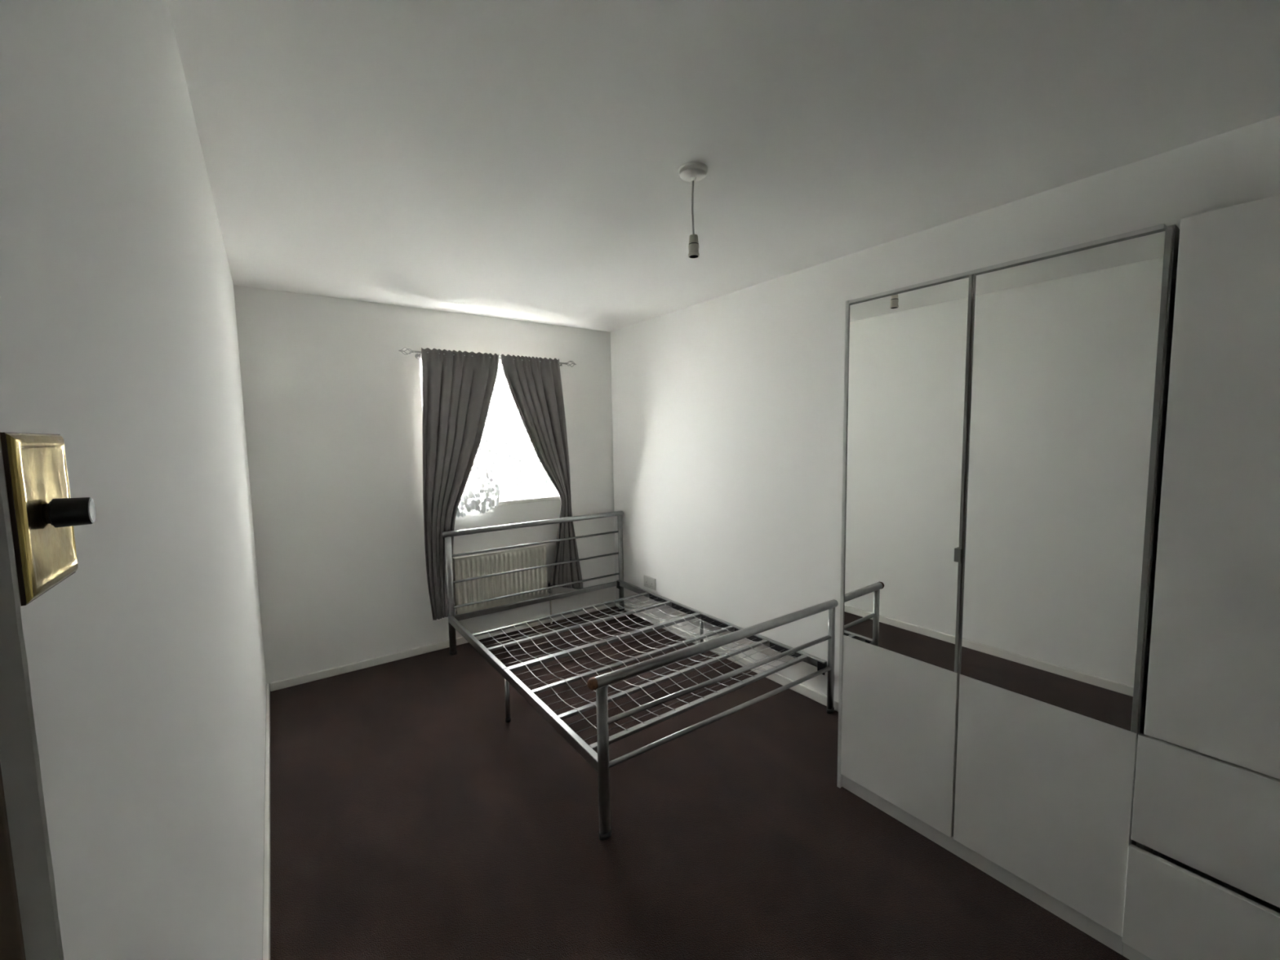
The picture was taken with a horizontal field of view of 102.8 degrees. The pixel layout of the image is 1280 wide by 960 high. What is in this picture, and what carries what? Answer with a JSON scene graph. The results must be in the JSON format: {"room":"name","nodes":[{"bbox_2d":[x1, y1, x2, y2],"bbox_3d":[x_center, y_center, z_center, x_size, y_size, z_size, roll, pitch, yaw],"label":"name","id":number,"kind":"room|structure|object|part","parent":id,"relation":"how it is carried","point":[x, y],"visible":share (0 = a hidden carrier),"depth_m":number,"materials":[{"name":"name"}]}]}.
{"room":"bedroom","nodes":[
{"label":"bedroom","id":0,"kind":"room"},
{"bbox_2d":[0,0,266,959],"bbox_3d":[-0.698,0.260,0.722,0.100,2.400,5.554,-4,6,-36],"label":"wall","id":1,"kind":"structure","parent":0,"point":[133,688],"depth_m":0.47,"materials":[{"name":"white paint"}]},
{"bbox_2d":[0,764,26,959],"bbox_3d":[-0.130,0.504,-0.062,0.100,2.030,0.811,-4,6,-36],"label":"door frame","id":2,"kind":"structure","parent":1,"relation":"attached to","point":[11,940],"depth_m":0.27,"materials":[{"name":"brown wood"}]},
{"bbox_2d":[0,431,96,605],"bbox_3d":[-0.342,0.018,0.305,0.022,0.091,0.085,-4,6,-36],"label":"dimmer switch","id":3,"kind":"object","parent":1,"relation":"attached to","point":[43,514],"visible":1,"depth_m":0.29,"materials":[{"name":"gold metal"}]},
{"bbox_3d":[-0.338,0.019,0.304,0.016,0.017,0.017,-4,6,-36],"label":"knob","id":4,"kind":"part","parent":3,"relation":"part of","materials":[{"name":"black plastic"}]},
{"bbox_3d":[-0.332,0.018,0.309,0.001,0.013,0.013,-4,6,-36],"label":"knob","id":5,"kind":"part","parent":3,"relation":"part of","materials":[{"name":"silver metal"}]},
{"bbox_2d":[262,682,270,959],"bbox_3d":[-1.291,1.356,1.766,0.016,0.056,3.303,-4,6,-36],"label":"baseboard","id":6,"kind":"structure","parent":1,"relation":"attached to","point":[266,883],"depth_m":1.85,"materials":[{"name":"white paint"}]},
{"bbox_2d":[233,284,616,683],"bbox_3d":[-1.382,0.004,3.817,2.630,2.400,0.280,-4,6,-36],"label":"wall","id":7,"kind":"structure","parent":0,"point":[332,405],"depth_m":3.34,"materials":[{"name":"white paint"}]},
{"bbox_2d":[269,603,615,691],"bbox_3d":[-1.235,1.179,3.827,2.498,0.053,0.016,-4,6,-36],"label":"baseboard","id":8,"kind":"structure","parent":7,"relation":"attached to","point":[311,677],"depth_m":3.48,"materials":[{"name":"white paint"}]},
{"bbox_2d":[398,347,576,367],"bbox_3d":[-1.062,-0.885,3.745,1.315,0.059,0.105,-4,6,-36],"label":"curtain rod","id":9,"kind":"object","parent":7,"relation":"attached to","point":[417,356],"visible":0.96,"depth_m":3.48,"materials":[{"name":"silver metal"}]},
{"bbox_2d":[421,347,499,621],"bbox_3d":[-1.249,0.030,3.632,0.585,1.873,0.049,-4,6,-36],"label":"curtain","id":10,"kind":"object","parent":9,"relation":"hanging from","point":[458,388],"visible":0.9,"depth_m":3.54,"materials":[{"name":"grey fabric"}]},
{"bbox_2d":[500,354,582,589],"bbox_3d":[-0.744,-0.008,4.009,0.664,1.881,0.081,-5,6,-38],"label":"curtain","id":11,"kind":"object","parent":9,"relation":"hanging from","point":[535,388],"visible":0.95,"depth_m":3.98,"materials":[{"name":"grey fabric"}]},
{"bbox_2d":[419,362,559,509],"bbox_3d":[-1.131,-0.341,3.910,1.035,1.060,0.202,-4,6,-36],"label":"window","id":12,"kind":"structure","parent":7,"relation":"in","point":[487,458],"depth_m":3.95,"materials":[{"name":"white paint"}]},
{"bbox_3d":[-1.374,-0.343,3.807,0.410,0.930,0.060,-4,6,-36],"label":"sash","id":13,"kind":"part","parent":12,"relation":"part of","materials":[{"name":"white glass"}]},
{"bbox_3d":[-1.109,-0.317,3.936,0.024,0.130,0.044,-4,6,-36],"label":"handle","id":14,"kind":"part","parent":12,"relation":"part of","materials":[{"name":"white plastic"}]},
{"bbox_3d":[-1.105,0.174,3.930,1.035,0.030,0.142,-4,6,-36],"label":"sill","id":15,"kind":"part","parent":12,"relation":"part of","materials":[{"name":"white paint"}]},
{"bbox_3d":[-0.977,-0.374,4.092,0.459,0.930,0.060,-4,6,-36],"label":"sash","id":16,"kind":"part","parent":12,"relation":"part of","materials":[{"name":"white glass"}]},
{"bbox_2d":[453,544,552,623],"bbox_3d":[-1.038,0.863,3.910,0.790,0.661,0.073,-4,6,-36],"label":"radiator","id":17,"kind":"object","parent":7,"relation":"attached to","point":[489,563],"visible":0.92,"depth_m":3.85,"materials":[{"name":"white metal"}]},
{"bbox_3d":[-1.124,-0.852,3.844,1.035,0.005,0.005,-4,6,-36],"label":"wire","id":18,"kind":"object","parent":7,"relation":"attached to","visible":0},
{"bbox_2d":[420,368,499,517],"bbox_3d":[-1.283,-0.283,3.712,0.518,1.102,0.101,-4,6,-36],"label":"curtain","id":19,"kind":"object","parent":18,"relation":"hanging from","point":[474,504],"visible":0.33,"depth_m":3.79,"materials":[{"name":"white fabric"}]},
{"bbox_2d":[493,370,553,499],"bbox_3d":[-0.909,-0.364,4.042,0.481,1.010,0.019,-4,6,-36],"label":"curtain","id":20,"kind":"object","parent":18,"relation":"hanging from","point":[512,492],"visible":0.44,"depth_m":4.01,"materials":[{"name":"white fabric"}]},
{"bbox_2d":[270,606,1128,959],"bbox_3d":[-0.171,1.456,1.304,3.980,0.100,5.934,-4,6,-36],"label":"floor","id":21,"kind":"structure","parent":0,"point":[410,820],"depth_m":1.93,"materials":[{"name":"brown carpet"}]},
{"bbox_2d":[441,511,838,840],"bbox_3d":[-0.161,0.807,3.135,1.533,0.878,2.083,-4,6,-36],"label":"frame","id":22,"kind":"object","parent":21,"relation":"on","point":[600,762],"visible":1,"depth_m":2.72,"materials":[{"name":"silver metal"}]},
{"bbox_3d":[-1.321,0.792,3.556,0.047,0.837,0.027,-4,6,-36],"label":"post","id":23,"kind":"part","parent":22,"relation":"part of","materials":[{"name":"silver metal"}]},
{"bbox_3d":[-1.020,0.995,3.139,0.027,0.044,1.030,-4,6,-36],"label":"rail","id":24,"kind":"part","parent":22,"relation":"part of","materials":[{"name":"silver metal"}]},
{"bbox_3d":[-0.707,1.167,2.723,0.024,0.225,0.023,-4,6,-36],"label":"leg","id":25,"kind":"part","parent":22,"relation":"part of","materials":[{"name":"silver metal"}]},
{"bbox_3d":[-0.751,0.328,3.934,1.496,0.041,0.041,-4,6,-36],"label":"head rail","id":26,"kind":"part","parent":22,"relation":"part of","materials":[{"name":"silver metal"}]},
{"bbox_3d":[-0.740,0.929,3.987,1.402,0.036,0.024,-4,6,-36],"label":"head cross rail","id":27,"kind":"part","parent":22,"relation":"part of","materials":[{"name":"silver metal"}]},
{"bbox_3d":[-0.429,1.056,2.323,0.027,0.044,0.988,-4,6,-36],"label":"rail","id":28,"kind":"part","parent":22,"relation":"part of","materials":[{"name":"silver metal"}]},
{"bbox_3d":[-0.137,1.043,1.908,0.047,0.582,0.027,-4,6,-36],"label":"post","id":29,"kind":"part","parent":22,"relation":"part of","materials":[{"name":"silver metal"}]},
{"bbox_3d":[-0.165,0.702,4.386,0.047,0.837,0.027,-4,6,-36],"label":"post","id":30,"kind":"part","parent":22,"relation":"part of","materials":[{"name":"silver metal"}]},
{"bbox_3d":[0.116,0.906,3.956,0.027,0.044,1.030,-4,6,-36],"label":"rail","id":31,"kind":"part","parent":22,"relation":"part of","materials":[{"name":"silver metal"}]},
{"bbox_3d":[0.429,1.078,3.539,0.024,0.225,0.023,-4,6,-36],"label":"leg","id":32,"kind":"part","parent":22,"relation":"part of","materials":[{"name":"silver metal"}]},
{"bbox_3d":[0.436,0.701,2.298,1.525,0.053,0.041,-4,6,-36],"label":"foot rail","id":33,"kind":"part","parent":22,"relation":"part of","materials":[{"name":"silver metal"}]},
{"bbox_3d":[0.707,0.967,3.140,0.027,0.044,0.988,-4,6,-36],"label":"rail","id":34,"kind":"part","parent":22,"relation":"part of","materials":[{"name":"silver metal"}]},
{"bbox_3d":[1.028,0.956,2.746,0.047,0.572,0.027,-4,6,-36],"label":"post","id":35,"kind":"part","parent":22,"relation":"part of","materials":[{"name":"silver metal"}]},
{"bbox_2d":[836,223,1179,955],"bbox_3d":[1.305,0.314,1.888,0.556,2.026,0.902,-4,6,-36],"label":"wardrobe","id":36,"kind":"object","parent":21,"relation":"on","point":[1004,424],"visible":0.97,"depth_m":1.61,"materials":[{"name":"white"}]},
{"bbox_3d":[1.051,0.287,2.251,0.542,2.026,0.014,-4,6,-36],"label":"panel","id":37,"kind":"part","parent":36,"relation":"part of","materials":[{"name":"white"}]},
{"bbox_3d":[0.976,0.958,1.967,0.005,0.607,0.434,-4,6,-36],"label":"panel","id":38,"kind":"part","parent":36,"relation":"part of","materials":[{"name":"white metal"}]},
{"bbox_2d":[844,277,968,671],"bbox_3d":[0.958,-0.009,1.887,0.004,1.330,0.421,-4,6,-36],"label":"mirror","id":39,"kind":"object","parent":36,"relation":"on","point":[906,385],"depth_m":1.86,"materials":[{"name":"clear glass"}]},
{"bbox_3d":[0.974,0.291,1.916,0.018,1.946,0.435,-4,6,-36],"label":"door","id":40,"kind":"part","parent":36,"relation":"part of","materials":[{"name":"white metal"}]},
{"bbox_3d":[1.081,0.255,1.732,0.018,0.046,0.020,-4,6,-36],"label":"handle","id":41,"kind":"part","parent":36,"relation":"part of","materials":[{"name":"grey metal"}]},
{"bbox_3d":[1.295,-0.690,1.808,0.538,0.012,0.872,-4,6,-36],"label":"panel","id":42,"kind":"part","parent":36,"relation":"part of","materials":[{"name":"white"}]},
{"bbox_3d":[1.238,0.985,1.606,0.005,0.607,0.444,-4,6,-36],"label":"panel","id":43,"kind":"part","parent":36,"relation":"part of","materials":[{"name":"white metal"}]},
{"bbox_2d":[960,231,1165,731],"bbox_3d":[1.219,0.018,1.526,0.004,1.330,0.429,-4,6,-36],"label":"mirror","id":44,"kind":"object","parent":36,"relation":"on","point":[1066,348],"depth_m":1.49,"materials":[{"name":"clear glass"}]},
{"bbox_3d":[1.236,0.318,1.555,0.018,1.946,0.444,-4,6,-36],"label":"door","id":45,"kind":"part","parent":36,"relation":"part of","materials":[{"name":"mirror"}]},
{"bbox_3d":[1.584,0.339,1.544,0.508,2.025,0.016,-4,6,-36],"label":"panel","id":46,"kind":"part","parent":36,"relation":"part of","materials":[{"name":"white"}]},
{"bbox_2d":[1121,194,1279,959],"bbox_3d":[1.706,0.354,1.341,0.549,2.026,0.456,-4,6,-36],"label":"wardrobe","id":47,"kind":"object","parent":21,"relation":"on","point":[1202,882],"visible":1,"depth_m":1.26,"materials":[{"name":"white"}]},
{"bbox_3d":[1.599,0.341,1.524,0.508,2.025,0.016,-4,6,-36],"label":"panel","id":48,"kind":"part","parent":47,"relation":"part of","materials":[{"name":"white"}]},
{"bbox_3d":[1.504,1.178,1.256,0.018,0.290,0.456,-4,6,-36],"label":"drawer","id":49,"kind":"part","parent":47,"relation":"part of","materials":[{"name":"white metal"}]},
{"bbox_3d":[1.503,0.861,1.230,0.018,0.305,0.454,-4,6,-36],"label":"drawer","id":50,"kind":"part","parent":47,"relation":"part of","materials":[{"name":"white metal"}]},
{"bbox_3d":[1.496,0.033,1.156,0.020,1.346,0.443,-4,6,-36],"label":"door","id":51,"kind":"part","parent":47,"relation":"part of","materials":[{"name":"white metal"}]},
{"bbox_2d":[167,0,1279,332],"bbox_3d":[-0.212,-1.035,1.090,3.980,0.100,5.934,-4,6,-36],"label":"ceiling","id":52,"kind":"structure","parent":0,"point":[519,160],"depth_m":1.47,"materials":[{"name":"white paint"}]},
{"bbox_2d":[678,162,707,258],"bbox_3d":[0.182,-0.905,1.734,0.100,0.283,0.100,-4,6,-36],"label":"pendant light","id":53,"kind":"object","parent":52,"relation":"hanging from","point":[692,172],"visible":1,"depth_m":1.72,"materials":[{"name":"white plastic"}]},
{"bbox_2d":[610,115,1279,700],"bbox_3d":[1.381,0.087,2.327,0.100,2.400,5.934,-4,6,-36],"label":"wall","id":54,"kind":"structure","parent":0,"point":[728,409],"depth_m":3.00,"materials":[{"name":"white paint"}]},
{"bbox_2d":[643,574,656,590],"bbox_3d":[0.076,0.829,4.125,0.014,0.094,0.154,-4,6,-36],"label":"wall socket","id":55,"kind":"object","parent":54,"relation":"attached to","point":[649,582],"visible":1,"depth_m":4.11,"materials":[{"name":"grey plastic"}]},
{"bbox_2d":[615,601,838,711],"bbox_3d":[0.532,1.174,3.527,0.016,0.056,2.538,-4,6,-36],"label":"baseboard","id":56,"kind":"structure","parent":54,"relation":"attached to","point":[802,689],"depth_m":3.23,"materials":[{"name":"white paint"}]},
{"label":"outside","id":57,"kind":"structure","parent":0,"visible":0},
{"bbox_2d":[466,473,538,501],"bbox_3d":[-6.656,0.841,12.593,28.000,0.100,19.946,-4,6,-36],"label":"ground","id":58,"kind":"structure","parent":57,"point":[514,474],"depth_m":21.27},
{"bbox_2d":[466,457,476,487],"bbox_3d":[-2.509,0.419,6.821,1.348,1.603,1.094,-4,6,-36],"label":"shrub","id":59,"kind":"object","parent":58,"relation":"on","point":[470,480],"visible":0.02,"depth_m":6.91,"materials":[{"name":"green plant"}]}
]}

